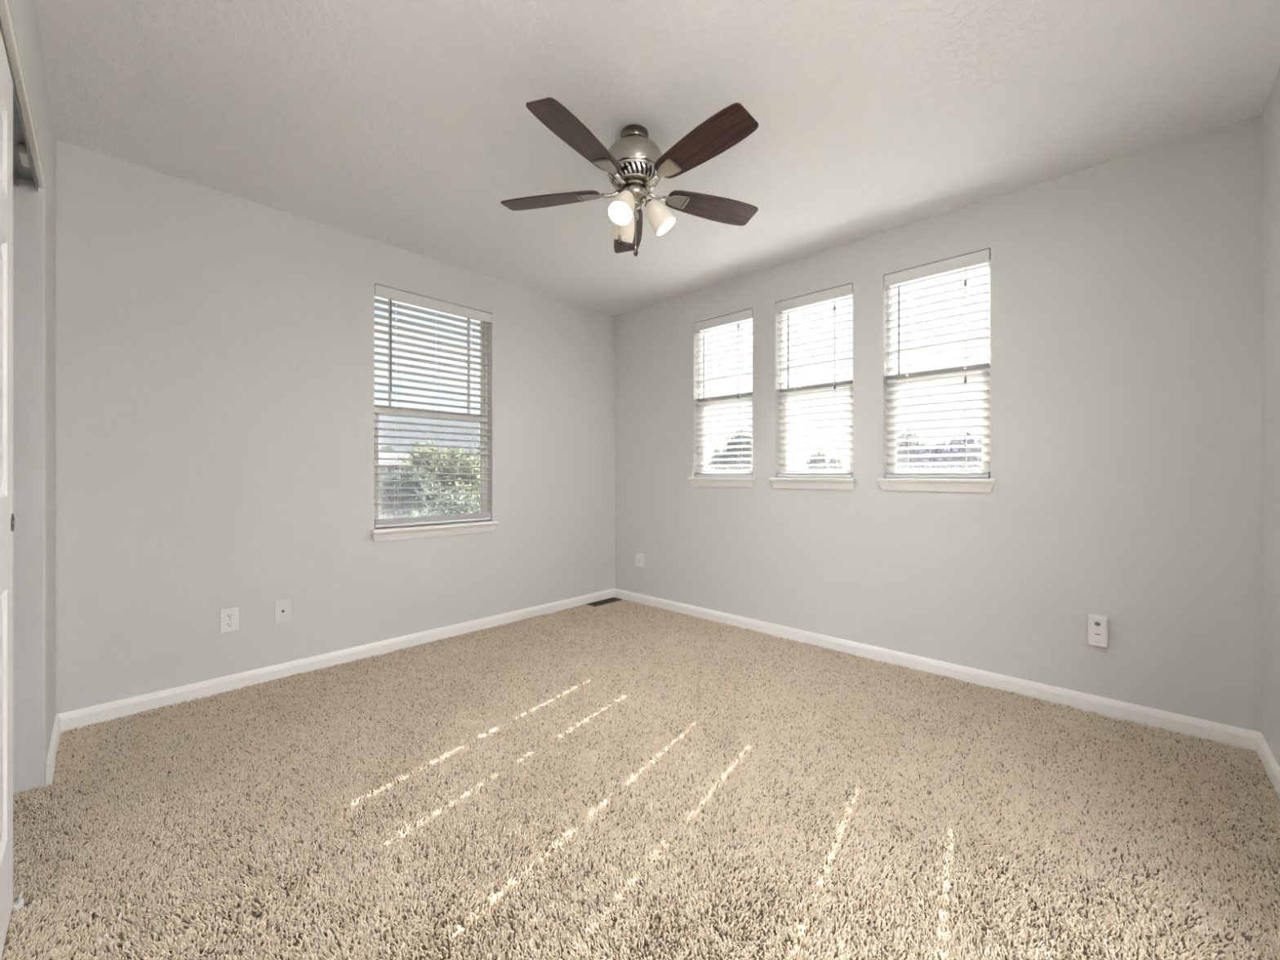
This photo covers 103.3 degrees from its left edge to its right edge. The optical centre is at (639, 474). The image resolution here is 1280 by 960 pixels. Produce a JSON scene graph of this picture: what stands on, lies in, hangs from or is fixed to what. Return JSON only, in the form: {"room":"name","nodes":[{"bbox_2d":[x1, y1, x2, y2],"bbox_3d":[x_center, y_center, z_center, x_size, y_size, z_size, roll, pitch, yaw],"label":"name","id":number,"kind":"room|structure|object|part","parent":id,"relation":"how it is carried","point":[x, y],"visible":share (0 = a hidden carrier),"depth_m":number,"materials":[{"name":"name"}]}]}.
{"room":"empty bedroom","nodes":[
{"label":"empty bedroom","id":0,"kind":"room"},
{"bbox_2d":[7,0,55,794],"bbox_3d":[-1.359,-0.140,1.017,2.950,2.460,0.115,0,0,43],"label":"wall","id":1,"kind":"structure","parent":0,"point":[33,211],"depth_m":1.70,"materials":[{"name":"white paint"}]},
{"bbox_2d":[0,25,37,191],"bbox_3d":[-1.175,-0.968,0.839,2.428,0.034,0.086,0,0,43],"label":"door track","id":2,"kind":"object","parent":1,"relation":"attached to","point":[23,167],"visible":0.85,"depth_m":1.50,"materials":[{"name":"metal"}]},
{"bbox_2d":[0,29,14,959],"bbox_3d":[-1.092,0.046,0.801,1.206,1.988,0.037,0,0,43],"label":"door","id":3,"kind":"structure","parent":2,"relation":"attached to","point":[6,515],"depth_m":1.15,"materials":[{"name":"white paint"}]},
{"bbox_3d":[-1.502,0.115,1.213,0.044,0.044,0.002,0,0,43],"label":"finger pull","id":4,"kind":"part","parent":3,"relation":"part of","materials":[{"name":"silver metal"}]},
{"bbox_2d":[0,0,45,188],"bbox_3d":[-1.138,-0.976,0.875,2.433,0.018,0.016,0,0,43],"label":"trim","id":5,"kind":"structure","parent":1,"relation":"attached to","point":[6,23],"depth_m":1.26,"materials":[{"name":"white paint"}]},
{"bbox_2d":[45,714,60,786],"bbox_3d":[-2.197,1.024,1.899,0.519,0.084,0.014,0,0,43],"label":"baseboard","id":6,"kind":"structure","parent":1,"relation":"attached to","point":[53,748],"depth_m":1.83,"materials":[{"name":"white paint"}]},
{"bbox_2d":[55,139,614,714],"bbox_3d":[-1.633,-0.140,2.982,0.150,2.460,4.263,0,0,43],"label":"wall","id":7,"kind":"structure","parent":0,"point":[215,349],"depth_m":2.55,"materials":[{"name":"white paint"}]},
{"bbox_2d":[220,607,238,633],"bbox_3d":[-2.005,0.712,2.474,0.007,0.115,0.070,0,0,43],"label":"electrical outlet","id":8,"kind":"object","parent":7,"relation":"attached to","point":[229,616],"visible":1,"depth_m":2.47,"materials":[{"name":"white plastic"}]},
{"bbox_2d":[225,621,234,627],"bbox_3d":[-2.003,0.733,2.472,0.002,0.028,0.033,0,0,43],"label":"receptacle","id":9,"kind":"object","parent":8,"relation":"attached to","point":[228,624],"depth_m":2.47,"materials":[{"name":"white plastic"}]},
{"bbox_2d":[225,613,234,618],"bbox_3d":[-2.003,0.692,2.472,0.002,0.028,0.033,0,0,43],"label":"receptacle","id":10,"kind":"object","parent":8,"relation":"attached to","point":[228,615],"depth_m":2.47,"materials":[{"name":"white plastic"}]},
{"bbox_2d":[275,599,290,623],"bbox_3d":[-1.856,0.711,2.632,0.006,0.115,0.070,0,0,43],"label":"jack plate","id":11,"kind":"object","parent":7,"relation":"attached to","point":[282,607],"visible":1,"depth_m":2.63,"materials":[{"name":"white plastic"}]},
{"bbox_2d":[57,588,614,732],"bbox_3d":[-1.299,1.024,3.216,0.014,0.084,3.163,0,0,43],"label":"baseboard","id":12,"kind":"structure","parent":7,"relation":"attached to","point":[69,720],"depth_m":2.64,"materials":[{"name":"white paint"}]},
{"bbox_2d":[369,295,498,541],"bbox_3d":[-1.323,-0.363,3.269,0.186,1.508,0.812,0,0,43],"label":"window","id":13,"kind":"structure","parent":7,"relation":"in","point":[388,533],"depth_m":3.26,"materials":[{"name":"white plastic"}]},
{"bbox_3d":[-1.364,-0.736,3.309,0.024,0.728,0.734,0,0,43],"label":"sash","id":14,"kind":"part","parent":13,"relation":"part of","materials":[{"name":"white plastic"}]},
{"bbox_2d":[388,298,469,413],"bbox_3d":[-1.362,-0.744,3.307,0.006,0.676,0.711,0,0,43],"label":"grille","id":15,"kind":"object","parent":13,"relation":"attached to","point":[468,318],"depth_m":3.39,"materials":[{"name":"white plastic"}]},
{"bbox_3d":[-1.344,-0.051,3.289,0.024,0.714,0.734,0,0,43],"label":"sash","id":16,"kind":"part","parent":13,"relation":"part of","materials":[{"name":"white plastic"}]},
{"bbox_2d":[374,284,491,527],"bbox_3d":[-1.306,-0.401,3.253,0.070,1.427,0.759,0,0,43],"label":"window blind","id":17,"kind":"object","parent":13,"relation":"attached to","point":[380,291],"visible":0.98,"depth_m":3.22,"materials":[{"name":"white plastic"}]},
{"bbox_3d":[-1.478,-0.386,3.083,0.054,1.365,0.013,0,0,43],"label":"ladder cord","id":18,"kind":"part","parent":17,"relation":"part of","materials":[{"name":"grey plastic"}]},
{"bbox_3d":[-1.312,0.305,3.259,0.050,0.016,0.751,0,0,43],"label":"rail","id":19,"kind":"part","parent":17,"relation":"part of","materials":[{"name":"white plastic"}]},
{"bbox_3d":[-1.308,-0.386,3.263,0.054,1.365,0.013,0,0,43],"label":"ladder cord","id":20,"kind":"part","parent":17,"relation":"part of","materials":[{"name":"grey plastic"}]},
{"bbox_3d":[-1.137,-0.386,3.443,0.054,1.365,0.013,0,0,43],"label":"ladder cord","id":21,"kind":"part","parent":17,"relation":"part of","materials":[{"name":"white fabric"}]},
{"bbox_3d":[-1.294,0.332,3.242,0.106,0.018,0.811,0,0,43],"label":"sill","id":22,"kind":"part","parent":13,"relation":"part of","materials":[{"name":"white paint"}]},
{"bbox_2d":[2,608,1279,959],"bbox_3d":[-0.299,1.142,1.720,3.824,0.156,4.263,0,0,43],"label":"floor","id":23,"kind":"structure","parent":0,"point":[713,908],"depth_m":1.30,"materials":[{"name":"beige carpet"}]},
{"bbox_2d":[10,893,23,914],"bbox_3d":[-1.530,1.047,1.223,0.018,0.034,0.053,0,0,43],"label":"guide","id":24,"kind":"object","parent":23,"relation":"on","point":[18,904],"visible":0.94,"depth_m":1.23,"materials":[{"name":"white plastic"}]},
{"bbox_2d":[586,597,622,607],"bbox_3d":[-0.293,1.057,4.180,0.106,0.014,0.310,0,0,43],"label":"floor vent","id":25,"kind":"object","parent":23,"relation":"in","point":[611,600],"visible":0.93,"depth_m":4.18,"materials":[{"name":"brown metal"}]},
{"bbox_2d":[0,596,1279,959],"bbox_3d":[-0.059,1.055,1.950,3.551,0.018,3.283,0,0,43],"label":"carpet","id":26,"kind":"object","parent":23,"relation":"on","point":[1024,717],"visible":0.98,"depth_m":1.57,"materials":[{"name":"beige carpet"}]},
{"bbox_2d":[35,0,1279,315],"bbox_3d":[-0.299,-1.430,1.720,3.824,0.120,4.263,0,0,43],"label":"ceiling","id":27,"kind":"structure","parent":0,"point":[408,125],"depth_m":1.84,"materials":[{"name":"white paint"}]},
{"bbox_2d":[500,97,758,256],"bbox_3d":[-0.011,-1.113,2.007,1.076,0.512,1.096,0,0,43],"label":"ceiling fan","id":28,"kind":"object","parent":27,"relation":"hanging from","point":[635,165],"visible":1,"depth_m":1.94,"materials":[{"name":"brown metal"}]},
{"bbox_3d":[-0.368,-1.145,2.115,0.420,0.006,0.137,0,12,13],"label":"fan blade","id":29,"kind":"part","parent":28,"relation":"part of","materials":[{"name":"brown wood"}]},
{"bbox_3d":[-0.205,-1.145,1.731,0.137,0.006,0.420,14,7,30],"label":"fan blade","id":30,"kind":"part","parent":28,"relation":"part of","materials":[{"name":"brown wood"}]},
{"bbox_3d":[-0.115,-1.140,2.057,0.085,0.029,0.020,0,0,13],"label":"blade arm","id":31,"kind":"part","parent":28,"relation":"part of","materials":[{"name":"silver metal"}]},
{"bbox_3d":[-0.071,-1.140,1.954,0.020,0.029,0.085,0,0,31],"label":"blade arm","id":32,"kind":"part","parent":28,"relation":"part of","materials":[{"name":"silver metal"}]},
{"bbox_3d":[-0.064,-1.032,1.942,0.098,0.131,0.118,0,0,43],"label":"lamp shade","id":33,"kind":"part","parent":28,"relation":"part of","materials":[{"name":"beige glass"}]},
{"bbox_3d":[-0.067,-1.031,2.126,0.116,0.131,0.098,0,0,43],"label":"lamp shade","id":34,"kind":"part","parent":28,"relation":"part of","materials":[{"name":"beige glass"}]},
{"bbox_3d":[-0.061,-1.044,1.953,0.052,0.078,0.064,0,0,43],"label":"light bulb","id":35,"kind":"part","parent":28,"relation":"part of","materials":[{"name":"white glass"}]},
{"bbox_3d":[-0.053,-1.145,2.389,0.137,0.006,0.419,-12,1,-5],"label":"fan blade","id":36,"kind":"part","parent":28,"relation":"part of","materials":[{"name":"brown wood"}]},
{"bbox_2d":[608,161,660,188],"bbox_3d":[-0.022,-1.180,2.035,0.207,0.034,0.207,0,0,43],"label":"vent","id":37,"kind":"object","parent":28,"relation":"attached to","point":[642,171],"depth_m":1.96,"materials":[{"name":"silver metal"}]},
{"bbox_2d":[644,199,652,207],"bbox_3d":[0.039,-1.086,2.037,0.042,0.038,0.042,0,0,43],"label":"socket","id":38,"kind":"object","parent":28,"relation":"attached to","point":[648,203],"depth_m":2.02,"materials":[{"name":"silver metal"}]},
{"bbox_3d":[0.040,-1.140,1.964,0.020,0.029,0.085,0,0,-41],"label":"blade arm","id":39,"kind":"part","parent":28,"relation":"part of","materials":[{"name":"silver metal"}]},
{"bbox_3d":[0.065,-1.140,2.072,0.085,0.029,0.020,0,0,-23],"label":"blade arm","id":40,"kind":"part","parent":28,"relation":"part of","materials":[{"name":"silver metal"}]},
{"bbox_3d":[0.087,-1.034,2.039,0.112,0.130,0.113,0,0,43],"label":"lamp shade","id":41,"kind":"part","parent":28,"relation":"part of","materials":[{"name":"beige glass"}]},
{"bbox_3d":[0.210,-1.145,1.767,0.137,0.006,0.420,16,-10,-40],"label":"fan blade","id":42,"kind":"part","parent":28,"relation":"part of","materials":[{"name":"brown wood"}]},
{"bbox_3d":[0.304,-1.145,2.174,0.420,0.006,0.137,0,-12,-23],"label":"fan blade","id":43,"kind":"part","parent":28,"relation":"part of","materials":[{"name":"brown wood"}]},
{"bbox_2d":[614,114,1261,732],"bbox_3d":[1.180,-0.140,3.151,3.704,2.460,0.150,0,0,43],"label":"wall","id":44,"kind":"structure","parent":0,"point":[1126,291],"depth_m":2.36,"materials":[{"name":"white paint"}]},
{"bbox_2d":[635,553,644,568],"bbox_3d":[-0.005,0.708,4.140,0.078,0.118,0.042,0,0,43],"label":"outlet","id":45,"kind":"object","parent":44,"relation":"attached to","point":[640,557],"visible":1,"depth_m":4.13,"materials":[{"name":"white plastic"}]},
{"bbox_2d":[687,318,755,487],"bbox_3d":[0.616,-0.521,3.647,0.548,1.221,0.186,0,0,43],"label":"window","id":46,"kind":"structure","parent":44,"relation":"in","point":[724,482],"depth_m":3.67,"materials":[{"name":"white plastic"}]},
{"bbox_3d":[0.588,0.030,3.618,0.547,0.018,0.106,0,0,43],"label":"sill","id":47,"kind":"part","parent":46,"relation":"part of","materials":[{"name":"white paint"}]},
{"bbox_2d":[693,308,752,476],"bbox_3d":[0.599,-0.555,3.629,0.495,1.147,0.073,0,0,43],"label":"window blind","id":48,"kind":"object","parent":46,"relation":"attached to","point":[745,314],"visible":0.96,"depth_m":3.63,"materials":[{"name":"white plastic"}]},
{"bbox_3d":[0.515,-0.540,3.721,0.013,1.085,0.054,0,0,43],"label":"ladder cord","id":49,"kind":"part","parent":48,"relation":"part of","materials":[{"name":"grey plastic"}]},
{"bbox_3d":[0.605,0.010,3.636,0.487,0.016,0.050,0,0,43],"label":"rail","id":50,"kind":"part","parent":48,"relation":"part of","materials":[{"name":"white plastic"}]},
{"bbox_3d":[0.688,-0.817,3.517,0.002,0.524,0.021,0,0,43],"label":"lift cord","id":51,"kind":"part","parent":48,"relation":"part of","materials":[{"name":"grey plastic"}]},
{"bbox_3d":[0.652,-0.549,3.685,0.501,1.166,0.080,0,0,43],"label":"frame","id":52,"kind":"part","parent":46,"relation":"part of","materials":[{"name":"white plastic"}]},
{"bbox_3d":[0.636,-0.281,3.668,0.470,0.571,0.024,0,0,43],"label":"sash","id":53,"kind":"part","parent":46,"relation":"part of","materials":[{"name":"glass"}]},
{"bbox_3d":[0.655,-0.823,3.688,0.470,0.584,0.024,0,0,43],"label":"sash","id":54,"kind":"part","parent":46,"relation":"part of","materials":[{"name":"glass"}]},
{"bbox_2d":[709,320,746,396],"bbox_3d":[0.653,-0.831,3.686,0.447,0.532,0.006,0,0,43],"label":"grille","id":55,"kind":"object","parent":46,"relation":"attached to","point":[744,359],"depth_m":3.64,"materials":[{"name":"white plastic"}]},
{"bbox_2d":[768,293,857,489],"bbox_3d":[1.103,-0.520,3.186,0.548,1.218,0.186,0,0,43],"label":"window","id":56,"kind":"structure","parent":44,"relation":"in","point":[844,483],"depth_m":3.20,"materials":[{"name":"white plastic"}]},
{"bbox_3d":[1.139,-0.547,3.224,0.500,1.163,0.080,0,0,43],"label":"frame","id":57,"kind":"part","parent":56,"relation":"part of","materials":[{"name":"white plastic"}]},
{"bbox_3d":[1.075,0.030,3.157,0.546,0.018,0.106,0,0,43],"label":"sill","id":58,"kind":"part","parent":56,"relation":"part of","materials":[{"name":"white paint"}]},
{"bbox_2d":[775,283,853,477],"bbox_3d":[1.086,-0.554,3.168,0.494,1.144,0.073,0,0,43],"label":"window blind","id":59,"kind":"object","parent":56,"relation":"attached to","point":[846,290],"visible":0.98,"depth_m":3.15,"materials":[{"name":"white plastic"}]},
{"bbox_3d":[1.002,-0.539,3.260,0.013,1.082,0.054,0,0,43],"label":"ladder cord","id":60,"kind":"part","parent":59,"relation":"part of","materials":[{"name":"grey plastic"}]},
{"bbox_3d":[1.092,0.010,3.175,0.486,0.016,0.050,0,0,43],"label":"rail","id":61,"kind":"part","parent":59,"relation":"part of","materials":[{"name":"white plastic"}]},
{"bbox_3d":[1.191,-0.539,3.082,0.013,1.082,0.054,0,0,43],"label":"ladder cord","id":62,"kind":"part","parent":59,"relation":"part of","materials":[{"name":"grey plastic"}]},
{"bbox_3d":[1.178,-0.808,3.053,0.002,0.536,0.021,0,0,44],"label":"lift cord","id":63,"kind":"part","parent":59,"relation":"part of","materials":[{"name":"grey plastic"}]},
{"bbox_2d":[793,297,839,386],"bbox_3d":[1.140,-0.829,3.225,0.446,0.530,0.006,0,0,43],"label":"grille","id":64,"kind":"object","parent":56,"relation":"attached to","point":[838,306],"depth_m":3.28,"materials":[{"name":"white plastic"}]},
{"bbox_3d":[1.123,-0.281,3.207,0.469,0.570,0.024,0,0,43],"label":"sash","id":65,"kind":"part","parent":56,"relation":"part of","materials":[{"name":"glass"}]},
{"bbox_3d":[1.142,-0.821,3.227,0.469,0.582,0.024,0,0,43],"label":"sash","id":66,"kind":"part","parent":56,"relation":"part of","materials":[{"name":"white plastic"}]},
{"bbox_2d":[876,261,995,492],"bbox_3d":[1.591,-0.519,2.724,0.550,1.216,0.186,0,0,43],"label":"window","id":67,"kind":"structure","parent":44,"relation":"in","point":[925,484],"depth_m":2.69,"materials":[{"name":"white plastic"}]},
{"bbox_3d":[1.563,0.030,2.695,0.548,0.018,0.106,0,0,43],"label":"sill","id":68,"kind":"part","parent":67,"relation":"part of","materials":[{"name":"white paint"}]},
{"bbox_2d":[906,267,967,372],"bbox_3d":[1.628,-0.827,2.763,0.448,0.530,0.006,0,0,43],"label":"grille","id":69,"kind":"object","parent":67,"relation":"attached to","point":[913,322],"depth_m":2.82,"materials":[{"name":"white plastic"}]},
{"bbox_2d":[884,248,990,478],"bbox_3d":[1.574,-0.553,2.706,0.496,1.142,0.073,0,0,43],"label":"window blind","id":70,"kind":"object","parent":67,"relation":"attached to","point":[982,256],"visible":0.92,"depth_m":2.69,"materials":[{"name":"white plastic"}]},
{"bbox_3d":[1.485,-0.538,2.803,0.013,1.080,0.054,0,0,43],"label":"ladder cord","id":71,"kind":"part","parent":70,"relation":"part of","materials":[{"name":"white fabric"}]},
{"bbox_3d":[1.581,0.010,2.713,0.488,0.016,0.050,0,0,43],"label":"rail","id":72,"kind":"part","parent":70,"relation":"part of","materials":[{"name":"white plastic"}]},
{"bbox_3d":[1.684,-0.538,2.615,0.013,1.080,0.054,0,0,43],"label":"ladder cord","id":73,"kind":"part","parent":70,"relation":"part of","materials":[{"name":"white fabric"}]},
{"bbox_3d":[1.667,-0.784,2.591,0.002,0.579,0.021,0,0,44],"label":"lift cord","id":74,"kind":"part","parent":70,"relation":"part of","materials":[{"name":"white fabric"}]},
{"bbox_3d":[1.611,-0.280,2.745,0.472,0.568,0.024,0,0,43],"label":"sash","id":75,"kind":"part","parent":67,"relation":"part of","materials":[{"name":"glass"}]},
{"bbox_3d":[1.630,-0.819,2.765,0.472,0.582,0.024,0,0,43],"label":"sash","id":76,"kind":"part","parent":67,"relation":"part of","materials":[{"name":"white plastic"}]},
{"bbox_2d":[614,588,1260,752],"bbox_3d":[1.069,1.024,3.143,3.554,0.084,0.014,0,0,43],"label":"baseboard","id":77,"kind":"structure","parent":44,"relation":"attached to","point":[1236,736],"depth_m":2.49,"materials":[{"name":"white paint"}]},
{"bbox_2d":[1087,613,1107,647],"bbox_3d":[2.016,0.690,2.231,0.067,0.134,0.036,0,0,43],"label":"outlet","id":78,"kind":"object","parent":44,"relation":"attached to","point":[1097,625],"visible":1,"depth_m":2.22,"materials":[{"name":"white plastic"}]},
{"bbox_2d":[1261,68,1279,765],"bbox_3d":[0.995,-0.140,0.392,0.120,2.460,4.113,0,0,43],"label":"wall","id":79,"kind":"structure","parent":0,"point":[1270,115],"depth_m":1.80,"materials":[{"name":"white paint"}]},
{"bbox_2d":[1256,732,1279,800],"bbox_3d":[1.782,1.024,1.322,0.014,0.084,1.680,0,0,43],"label":"baseboard","id":80,"kind":"structure","parent":79,"relation":"attached to","point":[1270,763],"depth_m":1.77,"materials":[{"name":"white paint"}]},
{"label":"outside","id":81,"kind":"structure","parent":0,"visible":0},
{"bbox_3d":[-1.776,4.420,60.917,360.000,0.300,320.000,0,0,43],"label":"lawn","id":82,"kind":"structure","parent":81,"visible":0},
{"bbox_2d":[378,444,395,453],"bbox_3d":[-20.548,0.933,39.953,2.927,6.683,2.864,0,0,43],"label":"tree","id":83,"kind":"object","parent":82,"relation":"on","point":[384,448],"visible":0.02,"depth_m":39.75,"materials":[{"name":"green plant"}]},
{"bbox_2d":[378,452,440,518],"bbox_3d":[-13.883,1.560,25.997,7.900,5.420,9.900,0,0,35],"label":"house","id":84,"kind":"structure","parent":82,"relation":"on","point":[381,455],"depth_m":23.67,"materials":[{"name":"white"}]},
{"bbox_2d":[378,462,479,519],"bbox_3d":[-4.426,2.022,10.613,2.334,4.527,2.210,0,0,26],"label":"bush","id":85,"kind":"object","parent":82,"relation":"on","point":[418,513],"visible":0.29,"depth_m":10.23,"materials":[{"name":"green plant"}]},
{"bbox_2d":[400,440,479,515],"bbox_3d":[-5.089,1.691,13.501,2.712,5.173,2.962,0,0,14],"label":"tree","id":86,"kind":"object","parent":82,"relation":"on","point":[424,463],"visible":0.29,"depth_m":13.12,"materials":[{"name":"green plant"}]},
{"bbox_2d":[434,435,479,496],"bbox_3d":[-5.380,1.350,16.897,3.587,5.853,3.429,0,0,43],"label":"tree","id":87,"kind":"object","parent":82,"relation":"on","point":[477,436],"visible":0.02,"depth_m":16.62,"materials":[{"name":"green plant"}]},
{"bbox_2d":[706,457,722,470],"bbox_3d":[6.636,1.405,41.992,8.900,5.730,7.900,0,0,32],"label":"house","id":88,"kind":"structure","parent":82,"relation":"on","point":[708,468],"depth_m":39.04,"materials":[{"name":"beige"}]},
{"bbox_2d":[707,429,751,470],"bbox_3d":[5.836,0.778,29.996,3.673,6.993,3.865,0,0,43],"label":"tree","id":89,"kind":"object","parent":82,"relation":"on","point":[739,449],"visible":0.24,"depth_m":29.32,"materials":[{"name":"green plant"}]},
{"bbox_2d":[787,453,812,463],"bbox_3d":[17.436,0.862,61.988,12.900,6.817,9.900,0,0,38],"label":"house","id":90,"kind":"structure","parent":82,"relation":"on","point":[789,455],"depth_m":59.60,"materials":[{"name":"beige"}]},
{"bbox_2d":[787,459,848,469],"bbox_3d":[15.729,1.565,37.992,7.900,5.411,7.900,0,0,-41],"label":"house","id":91,"kind":"structure","parent":82,"relation":"on","point":[845,467],"depth_m":38.15,"materials":[{"name":"white"}]},
{"bbox_2d":[804,451,846,469],"bbox_3d":[12.402,1.336,34.069,2.552,5.878,2.270,0,0,6],"label":"tree","id":92,"kind":"object","parent":82,"relation":"on","point":[813,460],"visible":0.16,"depth_m":33.73,"materials":[{"name":"green plant"}]},
{"bbox_2d":[897,433,933,468],"bbox_3d":[12.684,1.055,24.369,3.237,6.440,3.241,0,0,43],"label":"tree","id":93,"kind":"object","parent":82,"relation":"on","point":[899,436],"visible":0.12,"depth_m":23.55,"materials":[{"name":"green plant"}]},
{"bbox_2d":[897,431,982,468],"bbox_3d":[12.242,1.317,19.593,4.447,5.919,4.370,0,0,1],"label":"tree","id":94,"kind":"object","parent":82,"relation":"on","point":[959,441],"visible":0.16,"depth_m":19.28,"materials":[{"name":"green plant"}]}
]}

